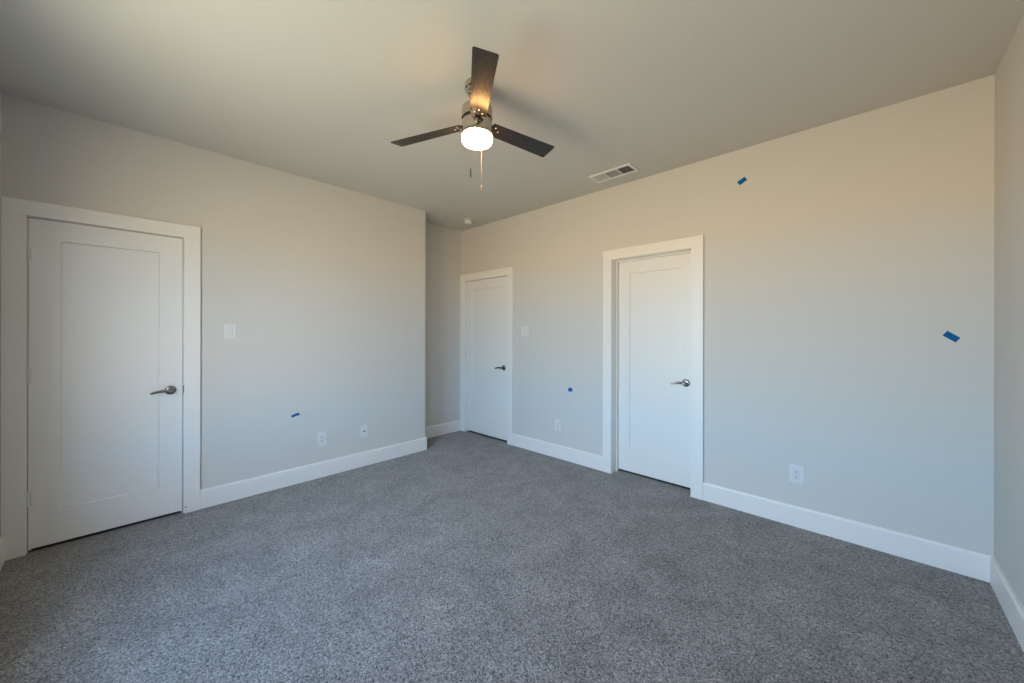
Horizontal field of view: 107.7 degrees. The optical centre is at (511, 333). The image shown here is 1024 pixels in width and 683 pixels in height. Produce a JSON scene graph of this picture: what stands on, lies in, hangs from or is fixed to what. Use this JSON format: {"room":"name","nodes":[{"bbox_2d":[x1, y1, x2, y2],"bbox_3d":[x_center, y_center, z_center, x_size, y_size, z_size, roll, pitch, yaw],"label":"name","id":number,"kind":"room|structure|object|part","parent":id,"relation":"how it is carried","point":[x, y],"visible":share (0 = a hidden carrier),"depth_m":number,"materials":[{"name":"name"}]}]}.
{"room":"empty bedroom","nodes":[
{"label":"empty bedroom","id":0,"kind":"room"},
{"bbox_2d":[0,90,1,537],"bbox_3d":[-1.678,-0.034,0.836,5.205,2.743,0.150,0,0,44],"label":"wall","id":1,"kind":"structure","parent":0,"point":[0,90],"depth_m":2.17,"materials":[{"name":"grey paint"}]},
{"bbox_2d":[0,537,4,569],"bbox_3d":[-1.482,1.267,0.761,4.141,0.142,0.016,0,0,44],"label":"baseboard","id":2,"kind":"structure","parent":1,"relation":"attached to","point":[2,539],"depth_m":2.14,"materials":[{"name":"white paint"}]},
{"bbox_2d":[2,93,425,489],"bbox_3d":[-2.253,-0.035,3.490,0.710,2.743,2.899,0,0,44],"label":"wall","id":3,"kind":"structure","parent":0,"point":[322,285],"depth_m":3.19,"materials":[{"name":"grey paint"}]},
{"bbox_2d":[1,196,200,560],"bbox_3d":[-2.721,0.268,2.556,0.218,2.136,0.899,0,0,44],"label":"door","id":4,"kind":"structure","parent":3,"relation":"in","point":[100,311],"depth_m":2.46,"materials":[{"name":"white paint"}]},
{"bbox_3d":[-2.502,0.417,2.670,0.056,0.029,0.124,0,0,44],"label":"handle","id":5,"kind":"part","parent":4,"relation":"part of","materials":[{"name":"silver metal"}]},
{"bbox_2d":[224,324,235,338],"bbox_3d":[-2.242,-0.013,2.978,0.012,0.118,0.079,0,0,44],"label":"light switch","id":6,"kind":"object","parent":3,"relation":"attached to","point":[229,329],"visible":1,"depth_m":2.97,"materials":[{"name":"white plastic"}]},
{"bbox_2d":[200,437,426,508],"bbox_3d":[-1.677,1.267,3.571,0.016,0.142,2.015,0,0,44],"label":"baseboard","id":7,"kind":"structure","parent":3,"relation":"attached to","point":[212,496],"depth_m":3.35,"materials":[{"name":"white paint"}]},
{"bbox_2d":[317,431,326,446],"bbox_3d":[-1.768,0.985,3.480,0.008,0.128,0.082,0,0,44],"label":"wall outlet","id":8,"kind":"object","parent":3,"relation":"attached to","point":[321,436],"visible":1,"depth_m":3.48,"materials":[{"name":"white plastic"}]},
{"bbox_2d":[360,424,367,437],"bbox_3d":[-1.489,0.988,3.768,0.016,0.122,0.078,0,0,44],"label":"plate","id":9,"kind":"object","parent":3,"relation":"attached to","point":[363,428],"visible":1,"depth_m":3.77,"materials":[{"name":"white plastic"}]},
{"bbox_2d":[425,223,460,426],"bbox_3d":[-1.106,-0.033,4.976,0.320,2.743,0.836,0,0,44],"label":"wall","id":10,"kind":"structure","parent":0,"point":[442,244],"depth_m":4.93,"materials":[{"name":"grey paint"}]},
{"bbox_2d":[425,420,460,437],"bbox_3d":[-0.987,1.268,4.860,0.016,0.142,0.802,0,0,44],"label":"baseboard","id":11,"kind":"structure","parent":10,"relation":"attached to","point":[445,428],"depth_m":4.92,"materials":[{"name":"white paint"}]},
{"bbox_2d":[0,431,1023,682],"bbox_3d":[-0.341,1.401,2.242,5.205,0.120,4.375,0,0,44],"label":"floor","id":12,"kind":"structure","parent":0,"point":[468,557],"depth_m":1.93,"materials":[{"name":"carpet"}]},
{"bbox_2d":[0,0,1023,231],"bbox_3d":[-0.335,-1.462,2.242,5.205,0.120,4.375,0,0,44],"label":"ceiling","id":13,"kind":"structure","parent":0,"point":[318,90],"depth_m":2.00,"materials":[{"name":"grey paint"}]},
{"bbox_2d":[463,218,472,224],"bbox_3d":[-0.542,-1.377,4.637,0.128,0.052,0.128,0,0,44],"label":"smoke detector","id":14,"kind":"object","parent":13,"relation":"attached to","point":[467,221],"visible":1,"depth_m":4.60,"materials":[{"name":"white plastic"}]},
{"bbox_2d":[391,46,553,190],"bbox_3d":[-0.157,-1.120,2.198,1.016,0.565,0.944,0,0,44],"label":"ceiling fan","id":15,"kind":"object","parent":13,"relation":"hanging from","point":[477,129],"visible":1,"depth_m":2.05,"materials":[{"name":"satin nickel"},{"name":"dark wood"},{"name":"frosted glass"}]},
{"bbox_3d":[-0.500,-1.175,2.232,0.470,0.006,0.114,-1,13,22],"label":"blade","id":16,"kind":"part","parent":15,"relation":"part of","materials":[{"name":"brown wood"}]},
{"bbox_3d":[-0.197,-1.089,2.111,0.174,0.053,0.174,0,0,44],"label":"lamp shade","id":17,"kind":"part","parent":15,"relation":"part of","materials":[{"name":"white glass"}]},
{"bbox_3d":[-0.180,-1.002,2.195,0.003,0.257,0.012,0,0,12],"label":"pull chain","id":18,"kind":"part","parent":15,"relation":"part of","materials":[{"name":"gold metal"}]},
{"bbox_3d":[-0.146,-1.178,1.789,0.114,0.006,0.470,11,-1,-9],"label":"blade","id":19,"kind":"part","parent":15,"relation":"part of","materials":[{"name":"brown wood"}]},
{"bbox_3d":[0.059,-1.187,2.313,0.470,0.006,0.114,-1,-13,-38],"label":"blade","id":20,"kind":"part","parent":15,"relation":"part of","materials":[{"name":"brown wood"}]},
{"bbox_2d":[588,163,638,182],"bbox_3d":[0.886,-1.395,3.271,0.396,0.011,0.182,0,0,44],"label":"ceiling vent","id":21,"kind":"object","parent":13,"relation":"in","point":[628,168],"visible":1,"depth_m":3.26,"materials":[{"name":"white metal"}]},
{"bbox_2d":[461,74,994,555],"bbox_3d":[1.061,-0.028,3.709,5.205,2.743,0.320,0,0,44],"label":"wall","id":22,"kind":"structure","parent":0,"point":[836,274],"depth_m":2.50,"materials":[{"name":"grey paint"}]},
{"bbox_2d":[460,267,513,444],"bbox_3d":[-0.308,0.273,4.860,0.994,2.136,0.218,0,0,44],"label":"door","id":23,"kind":"structure","parent":22,"relation":"in","point":[486,297],"depth_m":4.80,"materials":[{"name":"white paint"}]},
{"bbox_2d":[522,326,528,335],"bbox_3d":[0.152,-0.021,4.346,0.114,0.120,0.012,0,0,44],"label":"light switch","id":24,"kind":"object","parent":22,"relation":"attached to","point":[525,329],"visible":1,"depth_m":4.34,"materials":[{"name":"white plastic"}]},
{"bbox_2d":[512,433,602,470],"bbox_3d":[0.450,1.271,4.057,1.214,0.142,0.016,0,0,44],"label":"baseboard","id":25,"kind":"structure","parent":22,"relation":"attached to","point":[587,459],"depth_m":3.99,"materials":[{"name":"white paint"}]},
{"bbox_2d":[555,419,560,430],"bbox_3d":[0.492,0.989,4.023,0.080,0.118,0.008,0,0,44],"label":"wall outlet","id":26,"kind":"object","parent":22,"relation":"attached to","point":[557,422],"visible":1,"depth_m":4.02,"materials":[{"name":"white plastic"}]},
{"bbox_2d":[603,235,703,499],"bbox_3d":[1.284,0.276,3.398,0.904,2.136,0.222,0,0,44],"label":"door","id":27,"kind":"structure","parent":22,"relation":"in","point":[653,293],"depth_m":3.40,"materials":[{"name":"white paint"}]},
{"bbox_3d":[1.306,0.315,3.424,0.708,2.014,0.035,0,0,44],"label":"panel","id":28,"kind":"part","parent":27,"relation":"part of","materials":[{"name":"white paint"}]},
{"bbox_3d":[1.440,0.431,3.228,0.124,0.029,0.056,0,0,44],"label":"handle","id":29,"kind":"part","parent":27,"relation":"part of","materials":[{"name":"silver metal"}]},
{"bbox_2d":[737,177,746,184],"bbox_3d":[1.745,-1.154,2.836,0.068,0.055,0.002,0,0,44],"label":"scrap","id":30,"kind":"object","parent":22,"relation":"attached to","point":[743,179],"visible":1,"depth_m":2.83,"materials":[{"name":"blue"}]},
{"bbox_2d":[789,464,803,483],"bbox_3d":[1.980,0.982,2.604,0.084,0.122,0.008,0,0,44],"label":"wall outlet","id":31,"kind":"object","parent":22,"relation":"attached to","point":[796,473],"visible":1,"depth_m":2.60,"materials":[{"name":"white plastic"}]},
{"bbox_2d":[703,482,993,582],"bbox_3d":[2.068,1.274,2.514,1.454,0.142,0.016,0,0,44],"label":"baseboard","id":32,"kind":"structure","parent":22,"relation":"attached to","point":[962,561],"depth_m":2.37,"materials":[{"name":"white paint"}]},
{"bbox_2d":[943,331,959,341],"bbox_3d":[2.493,0.020,2.121,0.067,0.066,0.002,0,0,44],"label":"scrap","id":33,"kind":"object","parent":22,"relation":"attached to","point":[949,335],"visible":1,"depth_m":2.12,"materials":[{"name":"blue"}]},
{"bbox_2d":[994,15,1023,608],"bbox_3d":[1.430,-0.027,0.556,0.320,2.743,3.735,0,0,44],"label":"wall","id":34,"kind":"structure","parent":0,"point":[1009,76],"depth_m":1.80,"materials":[{"name":"grey paint"}]},
{"bbox_2d":[990,557,1023,651],"bbox_3d":[1.300,1.273,0.667,0.016,0.142,3.719,0,0,44],"label":"baseboard","id":35,"kind":"structure","parent":34,"relation":"attached to","point":[1010,604],"depth_m":1.76,"materials":[{"name":"white paint"}]}
]}

